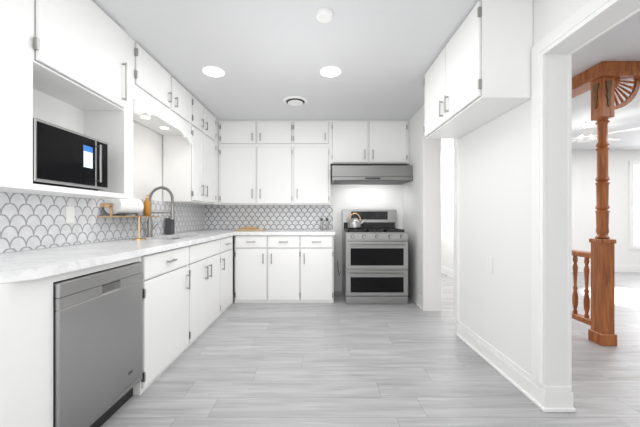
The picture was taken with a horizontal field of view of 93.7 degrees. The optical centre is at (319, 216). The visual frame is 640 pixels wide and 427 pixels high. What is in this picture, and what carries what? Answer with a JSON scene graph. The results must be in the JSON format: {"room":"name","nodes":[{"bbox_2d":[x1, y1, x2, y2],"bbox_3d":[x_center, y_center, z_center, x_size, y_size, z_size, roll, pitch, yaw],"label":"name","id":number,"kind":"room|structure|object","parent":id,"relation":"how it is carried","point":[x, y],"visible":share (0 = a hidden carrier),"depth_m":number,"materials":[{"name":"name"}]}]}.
{"room":"kitchen","nodes":[
{"label":"kitchen","id":0,"kind":"room"},
{"bbox_2d":[7,120,198,252],"bbox_3d":[-1.790,-0.110,1.305,0.140,2.450,6.610,0,0,0],"label":"wall","id":1,"kind":"structure","parent":0,"point":[147,160],"depth_m":2.97,"materials":[{"name":"white paint"}]},
{"bbox_2d":[0,0,39,191],"bbox_3d":[-1.558,-0.733,1.236,0.302,1.200,0.472,0,0,0],"label":"upper cabinet","id":2,"kind":"object","parent":1,"relation":"attached to","point":[19,78],"depth_m":1.40,"materials":[{"name":"white paint"}]},
{"bbox_2d":[33,118,107,190],"bbox_3d":[-1.527,-0.326,1.730,0.324,0.324,0.510,0,0,0],"label":"microwave","id":3,"kind":"object","parent":2,"relation":"in","point":[64,157],"visible":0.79,"depth_m":1.67,"materials":[{"name":"black"}]},
{"bbox_2d":[32,0,131,111],"bbox_3d":[-1.549,-1.046,1.815,0.320,0.573,0.686,0,0,0],"label":"upper cabinet","id":4,"kind":"object","parent":1,"relation":"attached to","point":[91,68],"depth_m":1.80,"materials":[{"name":"white paint"}]},
{"bbox_2d":[0,192,204,252],"bbox_3d":[-1.716,0.016,2.735,0.008,0.362,3.470,0,0,0],"label":"backsplash","id":5,"kind":"structure","parent":1,"relation":"attached to","point":[30,221],"depth_m":2.05,"materials":[{"name":"tile"}]},
{"bbox_2d":[66,206,74,222],"bbox_3d":[-1.709,-0.013,2.053,0.006,0.115,0.070,0,0,0],"label":"electrical outlet","id":6,"kind":"object","parent":5,"relation":"attached to","point":[70,214],"visible":1,"depth_m":2.05,"materials":[{"name":"white plastic"}]},
{"bbox_2d":[97,195,159,239],"bbox_3d":[-1.603,-0.003,2.590,0.216,0.400,0.580,0,0,0],"label":"paper towel holder","id":7,"kind":"object","parent":5,"relation":"attached to","point":[124,206],"visible":1,"depth_m":2.48,"materials":[{"name":"white"}]},
{"bbox_2d":[132,39,195,127],"bbox_3d":[-1.549,-1.163,2.767,0.320,0.338,1.015,0,0,0],"label":"upper cabinet","id":8,"kind":"object","parent":1,"relation":"attached to","point":[156,94],"depth_m":2.60,"materials":[{"name":"white paint"}]},
{"bbox_2d":[139,115,151,118],"bbox_3d":[-1.550,-0.882,2.665,0.099,0.006,0.099,0,0,-6],"label":"light","id":9,"kind":"object","parent":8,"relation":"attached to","point":[146,117],"depth_m":2.67,"materials":[{"name":"white paint"}]},
{"bbox_2d":[160,128,203,203],"bbox_3d":[-1.549,-0.580,3.425,0.320,0.830,0.310,0,0,0],"label":"upper cabinet","id":10,"kind":"object","parent":1,"relation":"attached to","point":[183,148],"depth_m":3.27,"materials":[{"name":"white paint"}]},
{"bbox_2d":[196,99,203,131],"bbox_3d":[-1.549,-1.163,3.427,0.320,0.338,0.305,0,0,0],"label":"upper cabinet","id":11,"kind":"object","parent":1,"relation":"attached to","point":[199,107],"depth_m":3.48,"materials":[{"name":"white paint"}]},
{"bbox_2d":[204,136,217,203],"bbox_3d":[-1.549,-0.580,3.868,0.320,0.830,0.576,0,0,0],"label":"upper cabinet","id":12,"kind":"object","parent":1,"relation":"attached to","point":[210,146],"depth_m":3.81,"materials":[{"name":"white paint"}]},
{"bbox_2d":[204,107,217,143],"bbox_3d":[-1.549,-1.163,3.868,0.320,0.338,0.576,0,0,0],"label":"upper cabinet","id":13,"kind":"object","parent":1,"relation":"attached to","point":[210,122],"depth_m":3.81,"materials":[{"name":"white paint"}]},
{"bbox_2d":[218,127,402,290],"bbox_3d":[-0.215,-0.110,4.540,3.290,2.450,0.140,0,0,0],"label":"wall","id":14,"kind":"structure","parent":0,"point":[366,197],"depth_m":4.47,"materials":[{"name":"white paint"}]},
{"bbox_2d":[219,120,258,204],"bbox_3d":[-1.141,-0.749,4.300,0.529,1.168,0.320,0,0,0],"label":"upper cabinet","id":15,"kind":"object","parent":14,"relation":"attached to","point":[238,139],"depth_m":4.14,"materials":[{"name":"white paint"}]},
{"bbox_2d":[205,205,332,229],"bbox_3d":[-0.761,0.016,4.466,1.902,0.362,0.008,0,0,0],"label":"backsplash","id":16,"kind":"structure","parent":14,"relation":"attached to","point":[269,217],"depth_m":4.46,"materials":[{"name":"tile"}]},
{"bbox_2d":[259,120,294,204],"bbox_3d":[-0.626,-0.749,4.300,0.501,1.168,0.320,0,0,0],"label":"upper cabinet","id":17,"kind":"object","parent":14,"relation":"attached to","point":[276,162],"depth_m":4.14,"materials":[{"name":"white paint"}]},
{"bbox_2d":[295,120,330,204],"bbox_3d":[-0.115,-0.749,4.300,0.521,1.168,0.320,0,0,0],"label":"upper cabinet","id":18,"kind":"object","parent":14,"relation":"attached to","point":[312,137],"depth_m":4.14,"materials":[{"name":"white paint"}]},
{"bbox_2d":[335,255,340,274],"bbox_3d":[0.269,0.727,4.452,0.089,0.304,0.032,0,0,0],"label":"outlet","id":19,"kind":"object","parent":14,"relation":"attached to","point":[337,259],"visible":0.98,"depth_m":4.46,"materials":[{"name":"white plastic"}]},
{"bbox_2d":[331,120,370,166],"bbox_3d":[0.408,-1.034,4.300,0.527,0.599,0.320,0,0,0],"label":"upper cabinet","id":20,"kind":"object","parent":14,"relation":"attached to","point":[350,139],"depth_m":4.14,"materials":[{"name":"white paint"}]},
{"bbox_2d":[331,165,412,184],"bbox_3d":[0.697,-0.577,4.218,1.071,0.209,0.500,0,0,0],"label":"range hood","id":21,"kind":"object","parent":14,"relation":"attached to","point":[371,174],"visible":1,"depth_m":3.99,"materials":[{"name":"silver metal"}]},
{"bbox_2d":[367,120,408,164],"bbox_3d":[0.952,-1.034,4.300,0.560,0.599,0.320,0,0,0],"label":"upper cabinet","id":22,"kind":"object","parent":14,"relation":"attached to","point":[389,138],"depth_m":4.14,"materials":[{"name":"white paint"}]},
{"bbox_2d":[92,0,639,149],"bbox_3d":[3.125,-1.385,2.115,10.150,0.100,8.230,0,0,0],"label":"ceiling","id":23,"kind":"structure","parent":0,"point":[267,57],"depth_m":2.44,"materials":[{"name":"white paint"}]},
{"bbox_2d":[203,67,223,76],"bbox_3d":[-0.981,-1.330,2.765,0.189,0.010,0.189,0,0,-6],"label":"recessed light","id":24,"kind":"object","parent":23,"relation":"in","point":[210,71],"depth_m":2.75,"materials":[{"name":"white"}]},
{"bbox_2d":[283,96,307,105],"bbox_3d":[-0.283,-1.320,3.460,0.280,0.030,0.280,0,0,0],"label":"ceiling vent","id":25,"kind":"object","parent":23,"relation":"in","point":[295,100],"visible":1,"depth_m":3.41,"materials":[{"name":"white paint"}]},
{"bbox_2d":[316,7,332,22],"bbox_3d":[0.030,-1.318,1.974,0.116,0.034,0.116,0,0,0],"label":"smoke detector","id":26,"kind":"object","parent":23,"relation":"attached to","point":[324,15],"visible":0.98,"depth_m":1.95,"materials":[{"name":"white paint"}]},
{"bbox_2d":[320,67,340,76],"bbox_3d":[0.098,-1.330,2.765,0.189,0.010,0.189,0,0,-6],"label":"recessed light","id":27,"kind":"object","parent":23,"relation":"in","point":[325,71],"depth_m":2.75,"materials":[{"name":"white"}]},
{"bbox_2d":[572,61,639,97],"bbox_3d":[5.232,-1.270,3.429,5.656,0.129,1.741,0,0,0],"label":"beam","id":28,"kind":"structure","parent":23,"relation":"attached to","point":[620,70],"depth_m":2.59,"materials":[{"name":"brown wood"}]},
{"bbox_2d":[615,79,639,109],"bbox_3d":[2.680,-1.070,2.644,0.270,0.270,0.024,0,0,0],"label":"bracket","id":29,"kind":"object","parent":28,"relation":"attached to","point":[634,92],"visible":0.73,"depth_m":2.63,"materials":[{"name":"brown wood"}]},
{"bbox_2d":[572,122,639,142],"bbox_3d":[3.762,-1.200,4.288,1.219,0.270,1.165,0,0,0],"label":"ceiling fan","id":30,"kind":"object","parent":23,"relation":"hanging from","point":[587,136],"visible":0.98,"depth_m":4.16,"materials":[{"name":"white paint"}]},
{"bbox_2d":[101,272,639,426],"bbox_3d":[3.125,1.140,2.115,10.150,0.050,8.230,0,0,0],"label":"floor","id":31,"kind":"structure","parent":0,"point":[338,362],"depth_m":2.10,"materials":[{"name":"grey wood"}]},
{"bbox_2d":[0,255,147,426],"bbox_3d":[-1.407,0.677,1.446,0.605,0.876,0.893,0,0,0],"label":"base cabinet","id":32,"kind":"object","parent":31,"relation":"on","point":[26,307],"depth_m":1.17,"materials":[{"name":"white paint"}]},
{"bbox_2d":[0,230,239,282],"bbox_3d":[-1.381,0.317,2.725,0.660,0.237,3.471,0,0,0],"label":"countertop","id":33,"kind":"structure","parent":32,"relation":"on","point":[29,264],"depth_m":1.61,"materials":[{"name":"stone"}]},
{"bbox_2d":[146,186,174,236],"bbox_3d":[-1.549,-0.050,2.950,0.274,0.495,0.122,0,0,0],"label":"faucet","id":34,"kind":"object","parent":33,"relation":"on","point":[150,228],"visible":0.92,"depth_m":2.91,"materials":[{"name":"silver metal"}]},
{"bbox_2d":[165,216,174,234],"bbox_3d":[-1.645,0.081,3.300,0.080,0.232,0.080,0,0,0],"label":"soap bottle","id":35,"kind":"object","parent":33,"relation":"on","point":[169,226],"visible":0.79,"depth_m":3.26,"materials":[{"name":"grey plastic"}]},
{"bbox_2d":[235,227,265,230],"bbox_3d":[-0.996,0.172,4.290,0.401,0.049,0.200,0,0,0],"label":"cutting board","id":36,"kind":"object","parent":33,"relation":"on","point":[248,229],"visible":1,"depth_m":4.19,"materials":[{"name":"beige wood"}]},
{"bbox_2d":[53,262,142,426],"bbox_3d":[-1.401,0.700,1.569,0.599,0.831,0.600,0,0,0],"label":"dishwasher","id":37,"kind":"object","parent":31,"relation":"on","point":[97,347],"visible":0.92,"depth_m":1.48,"materials":[{"name":"grey metal"}]},
{"bbox_2d":[148,245,191,386],"bbox_3d":[-1.407,0.677,2.208,0.605,0.876,0.667,0,0,0],"label":"base cabinet","id":38,"kind":"object","parent":31,"relation":"on","point":[188,295],"depth_m":2.19,"materials":[{"name":"white paint"}]},
{"bbox_2d":[192,238,223,342],"bbox_3d":[-1.407,0.677,2.937,0.605,0.876,0.790,0,0,0],"label":"base cabinet","id":39,"kind":"object","parent":31,"relation":"on","point":[207,257],"depth_m":2.92,"materials":[{"name":"white paint"}]},
{"bbox_2d":[224,236,234,310],"bbox_3d":[-1.407,0.677,3.596,0.605,0.876,0.528,0,0,0],"label":"base cabinet","id":40,"kind":"object","parent":31,"relation":"on","point":[229,291],"depth_m":3.62,"materials":[{"name":"white paint"}]},
{"bbox_2d":[235,235,266,302],"bbox_3d":[-0.890,0.677,4.160,0.426,0.876,0.600,0,0,0],"label":"base cabinet","id":41,"kind":"object","parent":31,"relation":"on","point":[250,250],"depth_m":3.86,"materials":[{"name":"white paint"}]},
{"bbox_2d":[267,235,302,302],"bbox_3d":[-0.467,0.677,4.160,0.421,0.876,0.600,0,0,0],"label":"base cabinet","id":42,"kind":"object","parent":31,"relation":"on","point":[284,268],"depth_m":3.86,"materials":[{"name":"white paint"}]},
{"bbox_2d":[240,230,334,234],"bbox_3d":[-0.428,0.218,4.146,1.246,0.040,0.629,0,0,0],"label":"countertop","id":43,"kind":"structure","parent":42,"relation":"on","point":[265,232],"depth_m":3.83,"materials":[{"name":"stone"}]},
{"bbox_2d":[320,218,322,229],"bbox_3d":[0.025,0.108,4.360,0.043,0.178,0.043,0,0,-12],"label":"shaker","id":44,"kind":"object","parent":43,"relation":"on","point":[321,224],"depth_m":4.34,"materials":[{"name":"silver metal"}]},
{"bbox_2d":[326,218,328,229],"bbox_3d":[0.105,0.108,4.360,0.043,0.178,0.043,0,0,-12],"label":"shaker","id":45,"kind":"object","parent":43,"relation":"on","point":[327,222],"depth_m":4.34,"materials":[{"name":"silver metal"}]},
{"bbox_2d":[303,235,333,302],"bbox_3d":[-0.041,0.677,4.160,0.431,0.876,0.600,0,0,0],"label":"base cabinet","id":46,"kind":"object","parent":31,"relation":"on","point":[318,250],"depth_m":3.86,"materials":[{"name":"white paint"}]},
{"bbox_2d":[342,210,407,303],"bbox_3d":[0.720,0.507,4.083,0.790,1.215,0.733,0,0,0],"label":"stove","id":47,"kind":"object","parent":31,"relation":"on","point":[375,259],"visible":1,"depth_m":3.78,"materials":[{"name":"silver metal"}]},
{"bbox_2d":[348,213,365,228],"bbox_3d":[0.519,0.059,4.237,0.258,0.218,0.200,0,0,0],"label":"kettle","id":48,"kind":"object","parent":47,"relation":"on","point":[355,223],"visible":1,"depth_m":4.17,"materials":[{"name":"silver metal"}]},
{"bbox_2d":[588,77,616,345],"bbox_3d":[2.489,-0.052,2.644,0.136,2.335,0.136,0,0,0],"label":"post","id":49,"kind":"object","parent":31,"relation":"on","point":[601,331],"visible":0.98,"depth_m":2.61,"materials":[{"name":"brown wood"}]},
{"bbox_2d":[572,250,590,325],"bbox_3d":[2.489,0.662,3.500,0.080,0.665,1.600,0,0,0],"label":"rail","id":50,"kind":"object","parent":49,"relation":"attached to","point":[585,318],"visible":0.17,"depth_m":2.81,"materials":[{"name":"brown wood"}]},
{"bbox_2d":[441,143,453,269],"bbox_3d":[2.490,-0.110,5.265,0.140,2.450,1.930,0,0,0],"label":"wall","id":51,"kind":"structure","parent":0,"point":[447,206],"depth_m":5.67,"materials":[{"name":"white paint"}]},
{"bbox_2d":[441,266,453,278],"bbox_3d":[2.406,1.045,5.147,0.026,0.140,1.694,0,0,0],"label":"baseboard","id":52,"kind":"structure","parent":51,"relation":"attached to","point":[444,270],"depth_m":5.65,"materials":[{"name":"white paint"}]},
{"bbox_2d":[403,0,639,385],"bbox_3d":[1.333,-0.110,1.235,0.195,2.450,6.470,0,0,0],"label":"wall","id":53,"kind":"structure","parent":0,"point":[495,199],"depth_m":2.07,"materials":[{"name":"white paint"}]},
{"bbox_2d":[476,341,480,351],"bbox_3d":[1.282,1.050,2.430,0.005,0.060,0.070,0,0,0],"label":"outlet","id":54,"kind":"object","parent":53,"relation":"attached to","point":[478,346],"visible":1,"depth_m":2.42,"materials":[{"name":"white plastic"}]},
{"bbox_2d":[424,0,532,138],"bbox_3d":[1.119,-1.029,2.312,0.357,0.608,0.969,0,0,0],"label":"upper cabinet","id":55,"kind":"object","parent":53,"relation":"attached to","point":[478,74],"visible":1,"depth_m":1.88,"materials":[{"name":"white paint"}]},
{"bbox_2d":[486,257,492,273],"bbox_3d":[1.296,0.370,2.295,0.009,0.120,0.080,0,0,0],"label":"switch plate","id":56,"kind":"object","parent":53,"relation":"attached to","point":[489,264],"visible":1,"depth_m":2.29,"materials":[{"name":"white plastic"}]},
{"bbox_2d":[456,321,556,411],"bbox_3d":[1.300,1.045,2.255,0.057,0.140,1.103,0,0,0],"label":"baseboard","id":57,"kind":"structure","parent":53,"relation":"attached to","point":[550,398],"depth_m":1.99,"materials":[{"name":"white paint"}]},
{"bbox_2d":[421,0,639,391],"bbox_3d":[1.333,0.045,1.558,0.229,2.140,4.115,0,0,0],"label":"door frame","id":58,"kind":"structure","parent":53,"relation":"attached to","point":[590,11],"depth_m":1.74,"materials":[{"name":"white paint"}]},
{"bbox_2d":[572,150,639,264],"bbox_3d":[4.815,-0.110,6.130,6.770,2.450,0.200,0,0,0],"label":"wall","id":59,"kind":"structure","parent":0,"point":[584,165],"depth_m":6.03,"materials":[{"name":"white paint"}]},
{"bbox_2d":[572,265,639,271],"bbox_3d":[4.745,1.045,6.022,6.630,0.140,0.016,0,0,0],"label":"baseboard","id":60,"kind":"structure","parent":59,"relation":"attached to","point":[618,268],"depth_m":6.01,"materials":[{"name":"white paint"}]},
{"bbox_2d":[629,161,639,248],"bbox_3d":[6.740,-0.230,6.016,1.080,1.770,0.023,0,0,0],"label":"dining window","id":61,"kind":"structure","parent":59,"relation":"in","point":[634,204],"depth_m":6.01,"materials":[{"name":"white"}]}
]}

